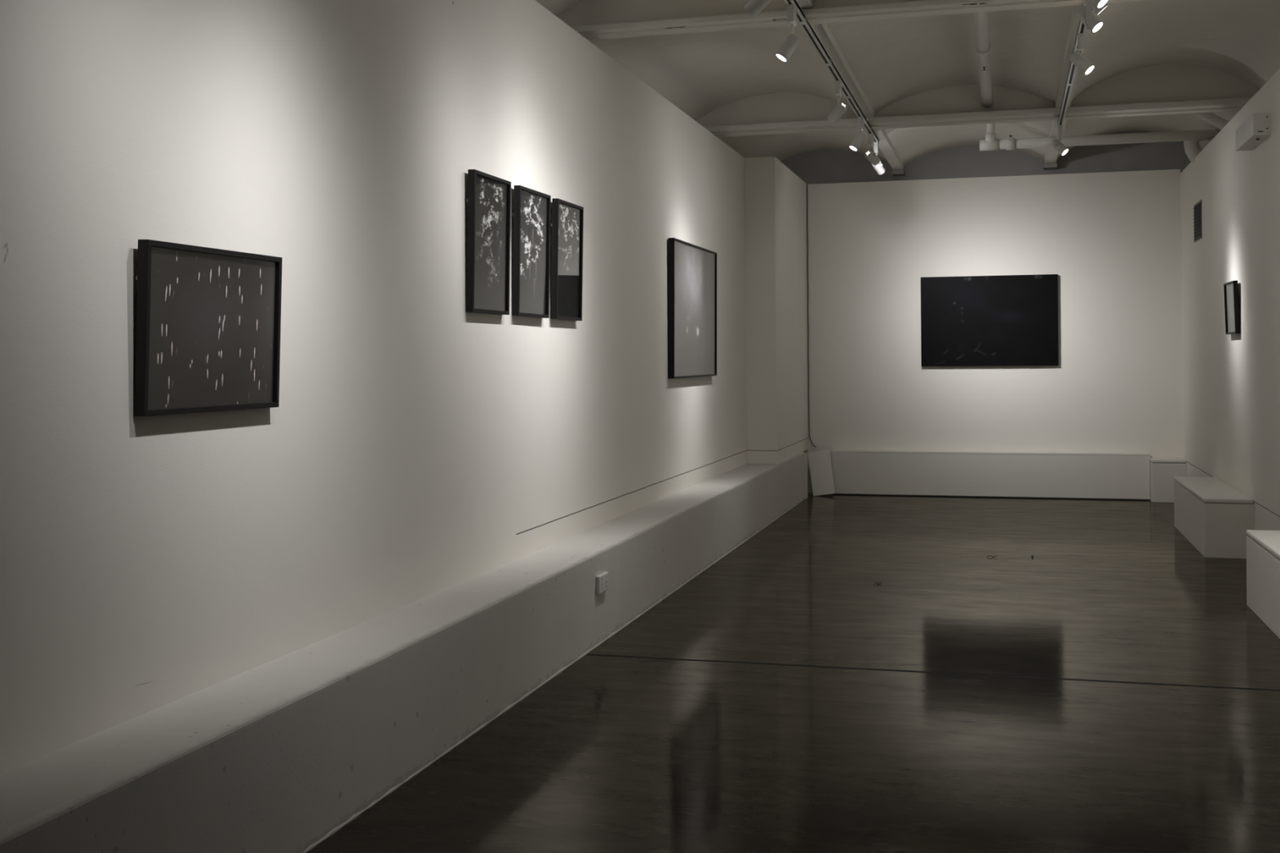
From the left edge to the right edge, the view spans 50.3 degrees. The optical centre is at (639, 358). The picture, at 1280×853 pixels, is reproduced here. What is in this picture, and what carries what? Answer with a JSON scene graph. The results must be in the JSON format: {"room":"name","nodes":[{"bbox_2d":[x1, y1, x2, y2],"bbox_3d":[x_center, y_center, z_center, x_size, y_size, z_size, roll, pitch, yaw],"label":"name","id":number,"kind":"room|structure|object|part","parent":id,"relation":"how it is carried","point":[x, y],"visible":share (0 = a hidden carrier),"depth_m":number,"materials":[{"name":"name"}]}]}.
{"room":"museum","nodes":[
{"label":"museum","id":0,"kind":"room"},
{"bbox_2d":[0,0,746,773],"bbox_3d":[-1.022,-0.187,5.454,0.287,3.190,18.000,0,0,15],"label":"wall","id":1,"kind":"structure","parent":0,"point":[417,445],"depth_m":4.62,"materials":[{"name":"white paint"}]},
{"bbox_2d":[133,239,282,416],"bbox_3d":[-1.242,-0.082,3.975,0.048,0.474,0.696,0,0,15],"label":"framed photograph","id":2,"kind":"object","parent":1,"relation":"attached to","point":[208,334],"visible":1,"depth_m":3.92},
{"bbox_2d":[466,168,511,315],"bbox_3d":[-0.674,-0.508,6.096,0.046,0.616,0.447,0,0,15],"label":"framed photograph","id":3,"kind":"object","parent":1,"relation":"attached to","point":[488,200],"visible":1,"depth_m":6.08,"materials":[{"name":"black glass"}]},
{"bbox_2d":[474,174,506,311],"bbox_3d":[-0.673,-0.508,6.096,0.002,0.592,0.421,1,0,15],"label":"print","id":4,"kind":"object","parent":3,"relation":"attached to","point":[490,191],"depth_m":6.10},
{"bbox_2d":[511,185,551,318],"bbox_3d":[-0.526,-0.510,6.643,0.046,0.616,0.439,0,0,15],"label":"framed photograph","id":5,"kind":"object","parent":1,"relation":"attached to","point":[531,211],"visible":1,"depth_m":6.62,"materials":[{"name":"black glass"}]},
{"bbox_2d":[520,190,546,314],"bbox_3d":[-0.525,-0.510,6.643,0.002,0.592,0.413,1,0,15],"label":"print","id":6,"kind":"object","parent":5,"relation":"attached to","point":[533,203],"depth_m":6.65},
{"bbox_2d":[550,198,583,320],"bbox_3d":[-0.382,-0.511,7.179,0.046,0.616,0.435,0,0,15],"label":"framed photograph","id":7,"kind":"object","parent":1,"relation":"attached to","point":[567,218],"visible":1,"depth_m":7.16,"materials":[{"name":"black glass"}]},
{"bbox_2d":[557,202,580,317],"bbox_3d":[-0.381,-0.511,7.179,0.002,0.592,0.409,1,0,15],"label":"print","id":8,"kind":"object","parent":7,"relation":"attached to","point":[568,213],"depth_m":7.19},
{"bbox_2d":[667,237,716,378],"bbox_3d":[0.401,-0.346,10.068,0.051,0.970,1.430,0,0,15],"label":"framed photograph","id":9,"kind":"object","parent":1,"relation":"attached to","point":[692,268],"visible":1,"depth_m":9.93,"materials":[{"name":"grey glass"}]},
{"bbox_2d":[744,156,808,464],"bbox_3d":[1.336,-0.428,13.118,0.273,2.743,1.972,0,0,15],"label":"wall","id":10,"kind":"structure","parent":0,"point":[776,273],"depth_m":12.20,"materials":[{"name":"white paint"}]},
{"bbox_2d":[306,493,1279,852],"bbox_3d":[2.137,1.484,4.709,6.750,0.200,18.200,0,0,15],"label":"floor","id":11,"kind":"structure","parent":0,"point":[1114,686],"depth_m":5.34,"materials":[{"name":"wood"}]},
{"bbox_2d":[0,452,808,852],"bbox_3d":[-0.768,1.183,5.176,0.328,0.450,17.590,0,0,15],"label":"bench","id":12,"kind":"object","parent":11,"relation":"on","point":[278,755],"visible":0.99,"depth_m":4.29,"materials":[{"name":"paint"}]},
{"bbox_2d":[595,572,608,594],"bbox_3d":[-0.183,1.104,6.692,0.024,0.086,0.156,0,0,15],"label":"power outlet","id":13,"kind":"object","parent":12,"relation":"attached to","point":[602,580],"visible":1,"depth_m":6.65,"materials":[{"name":"white plastic"}]},
{"bbox_2d":[600,580,604,591],"bbox_3d":[-0.184,1.112,6.655,0.002,0.044,0.044,0,0,15],"label":"socket","id":14,"kind":"object","parent":13,"relation":"attached to","point":[602,581],"depth_m":6.66,"materials":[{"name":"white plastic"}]},
{"bbox_2d":[604,578,608,588],"bbox_3d":[-0.165,1.112,6.725,0.002,0.044,0.044,0,0,15],"label":"socket","id":15,"kind":"object","parent":13,"relation":"attached to","point":[606,580],"depth_m":6.72,"materials":[{"name":"white plastic"}]},
{"bbox_2d":[808,449,835,496],"bbox_3d":[1.834,1.158,13.770,0.291,0.465,0.159,0,0,15],"label":"leaning board","id":16,"kind":"object","parent":11,"relation":"on","point":[820,462],"visible":1,"depth_m":13.76,"materials":[{"name":"white paint"}]},
{"bbox_2d":[831,449,1150,500],"bbox_3d":[3.436,1.151,13.502,3.039,0.446,0.140,0,0,15],"label":"bench","id":17,"kind":"object","parent":11,"relation":"on","point":[993,474],"visible":0.92,"depth_m":13.42,"materials":[{"name":"white paint"}]},
{"bbox_2d":[1150,457,1186,502],"bbox_3d":[5.031,1.160,12.992,0.305,0.405,0.297,0,0,15],"label":"bench","id":18,"kind":"object","parent":11,"relation":"on","point":[1163,471],"visible":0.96,"depth_m":12.86,"materials":[{"name":"white paint"}]},
{"bbox_3d":[5.030,0.972,12.992,0.305,0.030,0.297,0,0,15],"label":"lid","id":19,"kind":"part","parent":18,"relation":"part of","materials":[{"name":"white paint"}]},
{"bbox_2d":[1173,476,1254,559],"bbox_3d":[4.263,1.165,10.175,0.319,0.407,1.779,0,0,15],"label":"bench","id":20,"kind":"object","parent":11,"relation":"on","point":[1215,517],"visible":0.98,"depth_m":9.36,"materials":[{"name":"white paint"}]},
{"bbox_3d":[4.262,0.976,10.175,0.319,0.030,1.779,0,0,15],"label":"lid","id":21,"kind":"part","parent":20,"relation":"part of","materials":[{"name":"white paint"}]},
{"bbox_2d":[1245,529,1279,639],"bbox_3d":[3.299,1.165,6.647,0.342,0.420,1.854,0,0,15],"label":"bench","id":22,"kind":"object","parent":11,"relation":"on","point":[1263,547],"visible":1,"depth_m":7.10,"materials":[{"name":"white paint"}]},
{"bbox_3d":[3.298,0.970,6.647,0.342,0.030,1.854,0,0,15],"label":"lid","id":23,"kind":"part","parent":22,"relation":"part of","materials":[{"name":"white paint"}]},
{"bbox_2d":[535,0,1279,166],"bbox_3d":[0.987,-2.083,4.960,4.650,0.850,18.500,0,0,15],"label":"ceiling","id":24,"kind":"structure","parent":0,"point":[916,62],"depth_m":9.80,"materials":[{"name":"white paint"}]},
{"bbox_2d":[566,0,1048,34],"bbox_3d":[1.601,-1.891,7.221,4.435,0.061,0.105,0,0,15],"label":"ceiling beam","id":25,"kind":"structure","parent":24,"relation":"attached to","point":[879,6],"depth_m":7.43,"materials":[{"name":"beige paint"}]},
{"bbox_2d":[784,0,879,143],"bbox_3d":[0.685,-1.836,6.674,0.042,0.036,10.250,0,0,15],"label":"track","id":26,"kind":"object","parent":24,"relation":"attached to","point":[802,22],"visible":0.92,"depth_m":8.40,"materials":[{"name":"white metal"}]},
{"bbox_2d":[743,0,771,17],"bbox_3d":[0.544,-1.689,6.214,0.142,0.261,0.110,0,0,15],"label":"track spotlight","id":27,"kind":"object","parent":26,"relation":"hanging from","point":[753,7],"visible":1,"depth_m":6.20,"materials":[{"name":"white metal"}]},
{"bbox_2d":[775,4,800,62],"bbox_3d":[0.768,-1.678,7.056,0.127,0.285,0.110,0,0,15],"label":"track spotlight","id":28,"kind":"object","parent":26,"relation":"hanging from","point":[792,42],"visible":1,"depth_m":7.02,"materials":[{"name":"white metal"}]},
{"bbox_3d":[0.788,-1.710,7.051,0.015,0.047,0.015,0,0,15],"label":"stem","id":29,"kind":"part","parent":28,"relation":"part of","materials":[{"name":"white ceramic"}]},
{"bbox_2d":[826,80,847,124],"bbox_3d":[1.305,-1.689,9.006,0.100,0.272,0.142,0,0,-31],"label":"track spotlight","id":30,"kind":"object","parent":26,"relation":"hanging from","point":[836,113],"visible":1,"depth_m":8.97,"materials":[{"name":"white metal"}]},
{"bbox_2d":[848,116,865,151],"bbox_3d":[1.651,-1.701,10.346,0.120,0.254,0.111,0,0,15],"label":"track spotlight","id":31,"kind":"object","parent":26,"relation":"hanging from","point":[860,136],"visible":1,"depth_m":10.31,"materials":[{"name":"white metal"}]},
{"bbox_2d":[864,133,879,164],"bbox_3d":[1.901,-1.706,11.132,0.085,0.247,0.148,0,0,37],"label":"track spotlight","id":32,"kind":"object","parent":26,"relation":"hanging from","point":[870,155],"visible":1,"depth_m":11.10,"materials":[{"name":"white metal"}]},
{"bbox_2d":[871,142,884,174],"bbox_3d":[2.027,-1.698,11.573,0.086,0.266,0.150,0,0,29],"label":"track spotlight","id":33,"kind":"object","parent":26,"relation":"hanging from","point":[880,170],"visible":0.78,"depth_m":11.54,"materials":[{"name":"white metal"}]},
{"bbox_2d":[795,0,905,176],"bbox_3d":[0.290,-1.904,5.195,0.120,0.103,18.190,0,0,15],"label":"ceiling beam","id":34,"kind":"structure","parent":24,"relation":"attached to","point":[822,31],"depth_m":9.51,"materials":[{"name":"beige paint"}]},
{"bbox_2d":[703,97,1252,133],"bbox_3d":[2.536,-1.899,10.684,4.435,0.060,0.140,0,0,15],"label":"ceiling beam","id":35,"kind":"structure","parent":24,"relation":"attached to","point":[1230,102],"depth_m":10.58,"materials":[{"name":"beige paint"}]},
{"bbox_2d":[972,11,993,108],"bbox_3d":[0.774,-1.991,3.454,0.100,0.100,14.980,0,0,15],"label":"ceiling pipe","id":36,"kind":"object","parent":24,"relation":"attached to","point":[980,20],"visible":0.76,"depth_m":8.81,"materials":[{"name":"white metal"}]},
{"bbox_2d":[1043,4,1093,169],"bbox_3d":[1.722,-1.915,4.809,0.125,0.103,18.190,0,0,15],"label":"ceiling beam","id":37,"kind":"structure","parent":24,"relation":"attached to","point":[1051,154],"depth_m":9.51,"materials":[{"name":"beige paint"}]},
{"bbox_2d":[1057,1,1085,124],"bbox_3d":[2.052,-1.847,6.061,0.042,0.036,9.780,0,0,15],"label":"track","id":38,"kind":"object","parent":24,"relation":"attached to","point":[1082,28],"visible":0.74,"depth_m":9.06,"materials":[{"name":"white metal"}]},
{"bbox_2d":[1050,124,1068,155],"bbox_3d":[3.319,-1.720,10.777,0.137,0.240,0.112,0,0,15],"label":"track spotlight","id":39,"kind":"object","parent":38,"relation":"hanging from","point":[1055,144],"visible":1,"depth_m":10.74,"materials":[{"name":"white metal"}]},
{"bbox_2d":[1069,32,1094,75],"bbox_3d":[2.508,-1.719,7.729,0.136,0.229,0.110,0,0,15],"label":"track spotlight","id":40,"kind":"object","parent":38,"relation":"hanging from","point":[1077,58],"visible":1,"depth_m":7.70,"materials":[{"name":"white metal"}]},
{"bbox_2d":[1075,3,1103,32],"bbox_3d":[2.320,-1.756,7.031,0.102,0.153,0.134,0,0,-31],"label":"track spotlight","id":41,"kind":"object","parent":38,"relation":"hanging from","point":[1092,23],"visible":0.94,"depth_m":7.00,"materials":[{"name":"white metal"}]},
{"bbox_2d":[1082,0,1107,15],"bbox_3d":[2.218,-1.755,6.661,0.132,0.154,0.106,0,0,-23],"label":"track spotlight","id":42,"kind":"object","parent":38,"relation":"hanging from","point":[1096,11],"visible":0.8,"depth_m":6.64,"materials":[{"name":"white metal"}]},
{"bbox_2d":[1088,0,1107,8],"bbox_3d":[2.114,-1.729,6.346,0.136,0.204,0.110,0,0,15],"label":"track spotlight","id":43,"kind":"object","parent":38,"relation":"hanging from","point":[1098,3],"visible":1,"depth_m":6.32,"materials":[{"name":"white metal"}]},
{"bbox_2d":[979,123,1214,151],"bbox_3d":[3.929,-2.006,11.779,1.925,0.343,0.106,0,0,15],"label":"ceiling pipe","id":44,"kind":"object","parent":24,"relation":"attached to","point":[990,143],"visible":0.92,"depth_m":11.75,"materials":[{"name":"white metal"}]},
{"bbox_2d":[1192,111,1228,129],"bbox_3d":[4.655,-2.023,11.169,0.336,0.328,0.084,0,0,15],"label":"pipe","id":45,"kind":"object","parent":24,"relation":"attached to","point":[1210,117],"visible":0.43,"depth_m":11.13,"materials":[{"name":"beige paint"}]},
{"bbox_2d":[780,130,1191,184],"bbox_3d":[3.386,-1.976,13.842,4.550,0.900,0.100,0,0,15],"label":"wall","id":46,"kind":"structure","parent":0,"point":[823,166],"depth_m":13.76,"materials":[{"name":"grey paint"}]},
{"bbox_2d":[803,168,1182,493],"bbox_3d":[3.222,-0.214,13.735,4.165,3.180,0.200,0,0,15],"label":"wall","id":47,"kind":"structure","parent":0,"point":[1111,240],"depth_m":13.53,"materials":[{"name":"white paint"}]},
{"bbox_2d":[806,184,816,447],"bbox_3d":[1.760,-0.436,13.996,0.095,2.705,0.018,0,0,42],"label":"hanging cable","id":48,"kind":"object","parent":47,"relation":"attached to","point":[806,184],"visible":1,"depth_m":14.02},
{"bbox_2d":[920,274,1058,366],"bbox_3d":[3.467,-0.371,13.540,1.321,0.897,0.045,0,0,15],"label":"photograph","id":49,"kind":"object","parent":47,"relation":"attached to","point":[997,320],"visible":1,"depth_m":13.52},
{"bbox_2d":[1180,68,1279,530],"bbox_3d":[4.263,-0.202,9.052,0.285,3.140,8.700,0,0,15],"label":"wall","id":50,"kind":"structure","parent":0,"point":[1231,383],"depth_m":9.92,"materials":[{"name":"white paint"}]},
{"bbox_2d":[1192,199,1202,242],"bbox_3d":[4.867,-1.194,11.890,0.022,0.330,0.470,0,0,15],"label":"air vent","id":51,"kind":"object","parent":50,"relation":"in","point":[1197,206],"visible":1,"depth_m":11.89,"materials":[{"name":"grey metal"}]},
{"bbox_2d":[1183,129,1220,163],"bbox_3d":[5.017,-1.877,12.101,0.345,0.307,0.139,0,0,15],"label":"drain pipe","id":52,"kind":"object","parent":50,"relation":"attached to","point":[1192,148],"visible":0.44,"depth_m":12.07,"materials":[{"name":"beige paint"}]},
{"bbox_2d":[1223,280,1239,334],"bbox_3d":[4.339,-0.368,9.989,0.042,0.382,0.452,0,0,15],"label":"framed photograph","id":53,"kind":"object","parent":50,"relation":"attached to","point":[1230,288],"visible":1,"depth_m":9.96,"materials":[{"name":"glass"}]},
{"bbox_2d":[1226,283,1235,332],"bbox_3d":[4.339,-0.368,9.989,0.002,0.355,0.425,-2,-1,15],"label":"print","id":54,"kind":"object","parent":53,"relation":"attached to","point":[1229,288],"depth_m":10.03},
{"bbox_2d":[1235,112,1271,151],"bbox_3d":[4.025,-1.479,8.946,0.105,0.148,0.688,0,0,15],"label":"junction box","id":55,"kind":"object","parent":50,"relation":"attached to","point":[1256,128],"visible":1,"depth_m":8.73,"materials":[{"name":"beige paint"}]}
]}

